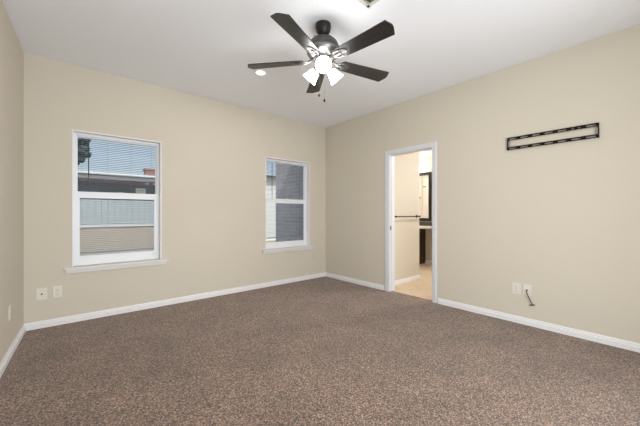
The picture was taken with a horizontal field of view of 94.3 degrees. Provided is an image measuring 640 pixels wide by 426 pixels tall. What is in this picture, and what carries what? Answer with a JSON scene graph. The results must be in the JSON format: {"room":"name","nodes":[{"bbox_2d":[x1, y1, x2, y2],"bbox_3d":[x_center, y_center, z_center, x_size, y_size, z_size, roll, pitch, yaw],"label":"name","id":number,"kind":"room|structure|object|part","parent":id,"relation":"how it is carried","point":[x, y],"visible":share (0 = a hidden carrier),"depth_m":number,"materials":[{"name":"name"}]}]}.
{"room":"empty bedroom","nodes":[
{"label":"empty bedroom","id":0,"kind":"room"},
{"bbox_2d":[0,0,23,361],"bbox_3d":[-1.502,-0.155,0.974,0.150,2.870,4.842,0,0,-38],"label":"wall","id":1,"kind":"structure","parent":0,"point":[11,52],"depth_m":2.45,"materials":[{"name":"beige paint"}]},
{"bbox_2d":[8,305,10,320],"bbox_3d":[-2.511,0.804,2.406,0.010,0.118,0.072,0,0,-38],"label":"power outlet","id":2,"kind":"object","parent":1,"relation":"attached to","point":[9,307],"visible":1,"depth_m":2.38,"materials":[{"name":"white plastic"}]},
{"bbox_2d":[0,324,25,377],"bbox_3d":[-1.438,1.125,1.028,0.018,0.071,4.835,0,0,-38],"label":"baseboard","id":3,"kind":"structure","parent":1,"relation":"attached to","point":[3,364],"depth_m":2.42,"materials":[{"name":"white paint"}]},
{"bbox_2d":[24,53,325,323],"bbox_3d":[-1.480,-0.155,4.262,4.270,2.870,0.150,0,0,-40],"label":"wall","id":4,"kind":"structure","parent":0,"point":[214,153],"depth_m":3.81,"materials":[{"name":"beige paint"}]},
{"bbox_2d":[36,288,46,300],"bbox_3d":[-2.821,0.818,3.011,0.080,0.118,0.018,0,0,-40],"label":"outlet","id":5,"kind":"object","parent":4,"relation":"attached to","point":[41,294],"visible":1,"depth_m":3.01,"materials":[{"name":"white plastic"}]},
{"bbox_2d":[53,286,61,297],"bbox_3d":[-2.732,0.814,3.092,0.072,0.118,0.010,0,0,-40],"label":"power outlet","id":6,"kind":"object","parent":4,"relation":"attached to","point":[57,290],"visible":1,"depth_m":3.09,"materials":[{"name":"white plastic"}]},
{"bbox_2d":[64,129,168,273],"bbox_3d":[-2.345,-0.132,3.487,1.004,1.533,0.180,0,0,-40],"label":"window","id":7,"kind":"structure","parent":4,"relation":"in","point":[77,260],"depth_m":3.45,"materials":[{"name":"white paint"}]},
{"bbox_3d":[-2.392,-0.527,3.537,0.791,0.671,0.022,0,0,-40],"label":"sash","id":8,"kind":"part","parent":7,"relation":"part of","materials":[{"name":"white plastic"}]},
{"bbox_2d":[78,137,154,254],"bbox_3d":[-2.413,-0.204,3.561,0.781,1.327,0.037,0,0,-40],"label":"window blind","id":9,"kind":"object","parent":7,"relation":"attached to","point":[88,142],"visible":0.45,"depth_m":3.54,"materials":[{"name":"white plastic"}]},
{"bbox_3d":[-2.416,0.452,3.564,0.781,0.014,0.022,0,0,-40],"label":"rail","id":10,"kind":"part","parent":9,"relation":"part of","materials":[{"name":"grey plastic"}]},
{"bbox_3d":[-2.326,0.583,3.465,1.004,0.020,0.122,0,0,-40],"label":"sill","id":11,"kind":"part","parent":7,"relation":"part of","materials":[{"name":"white paint"}]},
{"bbox_3d":[-2.375,0.141,3.516,0.791,0.773,0.030,0,0,-40],"label":"sash","id":12,"kind":"part","parent":7,"relation":"part of","materials":[{"name":"white plastic"}]},
{"bbox_2d":[25,272,325,330],"bbox_3d":[-1.406,1.125,4.215,3.978,0.071,0.018,0,0,-40],"label":"baseboard","id":13,"kind":"structure","parent":4,"relation":"attached to","point":[103,313],"depth_m":3.66,"materials":[{"name":"white paint"}]},
{"bbox_2d":[262,157,313,253],"bbox_3d":[-0.550,-0.132,5.014,1.028,1.533,0.180,0,0,-40],"label":"window","id":14,"kind":"structure","parent":4,"relation":"in","point":[305,243],"depth_m":5.19,"materials":[{"name":"white paint"}]},
{"bbox_2d":[266,161,302,238],"bbox_3d":[-0.618,-0.227,5.089,0.805,1.282,0.037,0,0,-40],"label":"window blind","id":15,"kind":"object","parent":14,"relation":"attached to","point":[293,166],"visible":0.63,"depth_m":5.09,"materials":[{"name":"white plastic"}]},
{"bbox_3d":[-0.597,-0.527,5.064,0.815,0.671,0.022,0,0,-40],"label":"sash","id":16,"kind":"part","parent":14,"relation":"part of","materials":[{"name":"white plastic"}]},
{"bbox_3d":[-0.580,0.141,5.044,0.815,0.773,0.030,0,0,-40],"label":"sash","id":17,"kind":"part","parent":14,"relation":"part of","materials":[{"name":"white plastic"}]},
{"bbox_3d":[-0.531,0.583,4.992,1.028,0.020,0.122,0,0,-40],"label":"sill","id":18,"kind":"part","parent":14,"relation":"part of","materials":[{"name":"white paint"}]},
{"bbox_2d":[276,163,300,241],"bbox_3d":[0.575,-0.115,7.055,3.020,3.150,1.240,0,0,-40],"label":"wall","id":19,"kind":"structure","parent":0,"point":[296,196],"depth_m":6.17,"materials":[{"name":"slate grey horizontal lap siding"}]},
{"bbox_2d":[301,168,302,239],"bbox_3d":[-1.740,-0.115,4.205,4.400,3.150,0.100,0,0,-40],"label":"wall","id":20,"kind":"structure","parent":0,"point":[302,168],"depth_m":5.42,"materials":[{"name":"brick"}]},
{"bbox_2d":[0,263,639,425],"bbox_3d":[0.791,1.220,3.431,7.347,0.120,6.000,0,0,-40],"label":"floor","id":21,"kind":"structure","parent":0,"point":[321,351],"depth_m":2.24,"materials":[{"name":"carpet"}]},
{"bbox_2d":[419,229,424,263],"bbox_3d":[1.850,0.745,7.274,0.543,0.830,1.280,0,0,-40],"label":"vanity cabinet","id":22,"kind":"object","parent":21,"relation":"on","point":[421,231],"visible":0.02,"depth_m":6.85,"materials":[{"name":"brown wood"}]},
{"bbox_2d":[419,222,431,228],"bbox_3d":[2.323,0.262,6.727,0.538,0.133,2.735,0,0,-40],"label":"countertop","id":23,"kind":"structure","parent":22,"relation":"on","point":[422,225],"depth_m":6.84,"materials":[{"name":"beige stone"}]},
{"bbox_2d":[2,0,639,127],"bbox_3d":[0.001,-1.690,2.253,4.617,0.200,5.230,0,0,-40],"label":"ceiling","id":24,"kind":"structure","parent":0,"point":[202,48],"depth_m":2.73,"materials":[{"name":"white paint"}]},
{"bbox_2d":[254,70,266,75],"bbox_3d":[-0.670,-1.587,3.349,0.140,0.007,0.140,0,0,-40],"label":"recessed light","id":25,"kind":"object","parent":24,"relation":"in","point":[257,72],"visible":1,"depth_m":3.34,"materials":[{"name":"white paint"}]},
{"bbox_2d":[248,13,394,101],"bbox_3d":[0.065,-1.266,2.466,1.267,0.648,1.244,0,0,-40],"label":"ceiling fan","id":26,"kind":"object","parent":24,"relation":"hanging from","point":[323,49],"visible":1,"depth_m":2.38,"materials":[{"name":"brown metal"}]},
{"bbox_3d":[-0.383,-1.278,2.553,0.500,0.007,0.144,0,12,9],"label":"fan blade","id":27,"kind":"part","parent":26,"relation":"part of","materials":[{"name":"brown wood"}]},
{"bbox_3d":[-0.160,-1.278,2.119,0.144,0.007,0.500,13,6,26],"label":"fan blade","id":28,"kind":"part","parent":26,"relation":"part of","materials":[{"name":"brown wood"}]},
{"bbox_3d":[-0.083,-1.167,2.540,0.121,0.131,0.131,0,0,-40],"label":"lamp shade","id":29,"kind":"part","parent":26,"relation":"part of","materials":[{"name":"white glass"}]},
{"bbox_3d":[-0.039,-1.278,2.899,0.144,0.007,0.500,-12,2,-9],"label":"fan blade","id":30,"kind":"part","parent":26,"relation":"part of","materials":[{"name":"brown wood"}]},
{"bbox_3d":[0.037,-1.179,2.361,0.120,0.128,0.129,0,0,21],"label":"lamp shade","id":31,"kind":"part","parent":26,"relation":"part of","materials":[{"name":"white glass"}]},
{"bbox_3d":[0.030,-1.195,2.380,0.052,0.058,0.070,0,0,25],"label":"bulb","id":32,"kind":"part","parent":26,"relation":"part of","materials":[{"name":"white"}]},
{"bbox_3d":[0.134,-1.167,2.541,0.131,0.131,0.124,0,0,-40],"label":"lamp shade","id":33,"kind":"part","parent":26,"relation":"part of","materials":[{"name":"white glass"}]},
{"bbox_3d":[0.396,-1.278,2.679,0.500,0.007,0.144,0,-12,-27],"label":"fan blade","id":34,"kind":"part","parent":26,"relation":"part of","materials":[{"name":"brown wood"}]},
{"bbox_3d":[0.322,-1.278,2.197,0.500,0.007,0.144,0,-12,45],"label":"fan blade","id":35,"kind":"part","parent":26,"relation":"part of","materials":[{"name":"brown wood"}]},
{"bbox_2d":[357,0,379,7],"bbox_3d":[0.355,-1.582,2.079,0.300,0.015,0.300,0,0,-40],"label":"ceiling vent","id":36,"kind":"object","parent":24,"relation":"in","point":[368,3],"visible":1,"depth_m":2.23,"materials":[{"name":"silver metal"}]},
{"bbox_2d":[395,152,418,279],"bbox_3d":[0.700,-0.089,5.773,1.010,2.502,2.115,0,0,-40],"label":"wall partition","id":37,"kind":"structure","parent":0,"point":[406,165],"depth_m":5.04,"materials":[{"name":"beige paint"}]},
{"bbox_2d":[395,275,420,284],"bbox_3d":[1.398,1.125,4.966,1.026,0.071,0.018,0,0,-40],"label":"baseboard","id":38,"kind":"structure","parent":37,"relation":"attached to","point":[408,279],"depth_m":5.03,"materials":[{"name":"white paint"}]},
{"bbox_2d":[395,215,420,217],"bbox_3d":[1.457,0.050,4.976,0.752,0.052,0.080,0,0,-40],"label":"towel bar","id":39,"kind":"object","parent":37,"relation":"attached to","point":[416,216],"visible":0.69,"depth_m":4.95,"materials":[{"name":"black"}]},
{"bbox_2d":[419,155,431,260],"bbox_3d":[2.975,-0.030,6.471,0.120,2.620,4.400,0,0,-40],"label":"wall","id":40,"kind":"structure","parent":0,"point":[425,163],"depth_m":6.93,"materials":[{"name":"beige paint"}]},
{"bbox_2d":[419,172,431,220],"bbox_3d":[2.141,-0.393,7.334,0.028,1.135,1.305,0,0,-40],"label":"bathroom mirror","id":41,"kind":"object","parent":40,"relation":"attached to","point":[425,181],"visible":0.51,"depth_m":6.95,"materials":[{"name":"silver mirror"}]},
{"bbox_2d":[419,175,427,217],"bbox_3d":[2.146,-0.393,7.338,0.012,1.035,1.205,0,0,-40],"label":"mirror glass","id":42,"kind":"object","parent":41,"relation":"attached to","point":[423,179],"depth_m":6.99,"materials":[{"name":"silver mirror"}]},
{"bbox_2d":[419,222,431,225],"bbox_3d":[2.519,0.243,6.894,0.023,0.097,2.735,0,0,-40],"label":"backsplash","id":43,"kind":"structure","parent":40,"relation":"attached to","point":[420,223],"depth_m":6.94,"materials":[{"name":"tile"}]},
{"bbox_2d":[419,150,431,156],"bbox_3d":[1.966,-1.565,5.613,2.730,0.450,4.400,0,0,-40],"label":"ceiling","id":44,"kind":"structure","parent":0,"point":[427,152],"depth_m":6.63,"materials":[{"name":"white paint"}]},
{"bbox_2d":[326,24,639,343],"bbox_3d":[1.714,-0.155,3.711,0.120,2.870,4.830,0,0,-40],"label":"wall","id":45,"kind":"structure","parent":0,"point":[560,220],"depth_m":3.10,"materials":[{"name":"beige paint"}]},
{"bbox_2d":[325,272,383,289],"bbox_3d":[0.529,1.125,4.997,0.018,0.071,1.335,0,0,-40],"label":"baseboard","id":46,"kind":"structure","parent":45,"relation":"attached to","point":[356,281],"depth_m":4.91,"materials":[{"name":"white paint"}]},
{"bbox_2d":[385,141,436,302],"bbox_3d":[1.287,0.113,4.198,0.142,2.094,0.823,0,0,-40],"label":"door frame","id":47,"kind":"structure","parent":45,"relation":"in","point":[390,155],"depth_m":4.42,"materials":[{"name":"white paint"}]},
{"bbox_2d":[512,282,520,294],"bbox_3d":[2.093,0.798,3.165,0.010,0.118,0.078,0,0,-40],"label":"power outlet","id":48,"kind":"object","parent":45,"relation":"attached to","point":[516,287],"visible":1,"depth_m":3.16,"materials":[{"name":"white plastic"}]},
{"bbox_2d":[523,284,530,295],"bbox_3d":[2.152,0.798,3.089,0.018,0.118,0.072,0,0,-40],"label":"outlet","id":49,"kind":"object","parent":45,"relation":"attached to","point":[525,286],"visible":0.99,"depth_m":3.09,"materials":[{"name":"white plastic"}]},
{"bbox_2d":[437,298,639,352],"bbox_3d":[2.373,1.125,2.829,0.018,0.071,2.633,0,0,-40],"label":"baseboard","id":50,"kind":"structure","parent":45,"relation":"attached to","point":[628,345],"depth_m":2.94,"materials":[{"name":"white paint"}]},
{"bbox_2d":[507,122,598,150],"bbox_3d":[2.270,-0.750,2.944,0.026,0.133,0.730,0,0,-40],"label":"wall bracket","id":51,"kind":"object","parent":45,"relation":"attached to","point":[597,124],"visible":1,"depth_m":2.90,"materials":[{"name":"black metal"}]},
{"bbox_3d":[2.270,-0.800,2.944,0.026,0.031,0.726,0,0,-40],"label":"rail","id":52,"kind":"part","parent":51,"relation":"part of","materials":[{"name":"black metal"}]},
{"bbox_3d":[2.270,-0.699,2.944,0.026,0.031,0.726,0,0,-40],"label":"rail","id":53,"kind":"part","parent":51,"relation":"part of","materials":[{"name":"black metal"}]},
{"label":"outside","id":54,"kind":"structure","parent":0,"visible":0},
{"bbox_3d":[-17.055,1.560,27.755,70.000,0.200,55.620,0,0,-40],"label":"ground","id":55,"kind":"structure","parent":54,"visible":0},
{"bbox_2d":[78,138,91,163],"bbox_3d":[-15.529,-2.211,18.308,2.370,7.391,2.509,0,0,-40],"label":"leafy tree","id":56,"kind":"object","parent":55,"relation":"on","point":[80,156],"visible":0.09,"depth_m":18.56,"materials":[{"name":"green plant"}]},
{"bbox_2d":[78,169,154,224],"bbox_3d":[-12.361,-0.390,11.902,15.200,3.740,6.450,0,0,-40],"label":"house","id":57,"kind":"structure","parent":55,"relation":"on","point":[82,182],"depth_m":12.38,"materials":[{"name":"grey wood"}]},
{"bbox_3d":[-8.056,-0.890,13.362,0.290,0.400,0.025,0,0,-40],"label":"pane","id":58,"kind":"part","parent":57,"relation":"part of","materials":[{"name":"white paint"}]},
{"bbox_2d":[80,223,153,255],"bbox_3d":[-8.456,0.890,6.079,15.000,1.180,0.340,0,0,-40],"label":"wall","id":59,"kind":"structure","parent":55,"relation":"on","point":[100,231],"depth_m":8.26,"materials":[{"name":"white stone"}]},
{"bbox_2d":[80,199,153,223],"bbox_3d":[-8.076,-0.048,6.337,13.913,0.667,0.120,0,0,-40],"label":"fence","id":60,"kind":"object","parent":59,"relation":"on","point":[86,204],"visible":0.23,"depth_m":8.28,"materials":[{"name":"white wood"}]},
{"bbox_2d":[266,175,275,240],"bbox_3d":[-2.146,-0.405,20.497,9.300,3.770,6.800,0,0,-40],"label":"house","id":61,"kind":"structure","parent":55,"relation":"on","point":[272,177],"depth_m":16.14,"materials":[{"name":"white paint"}]}
]}

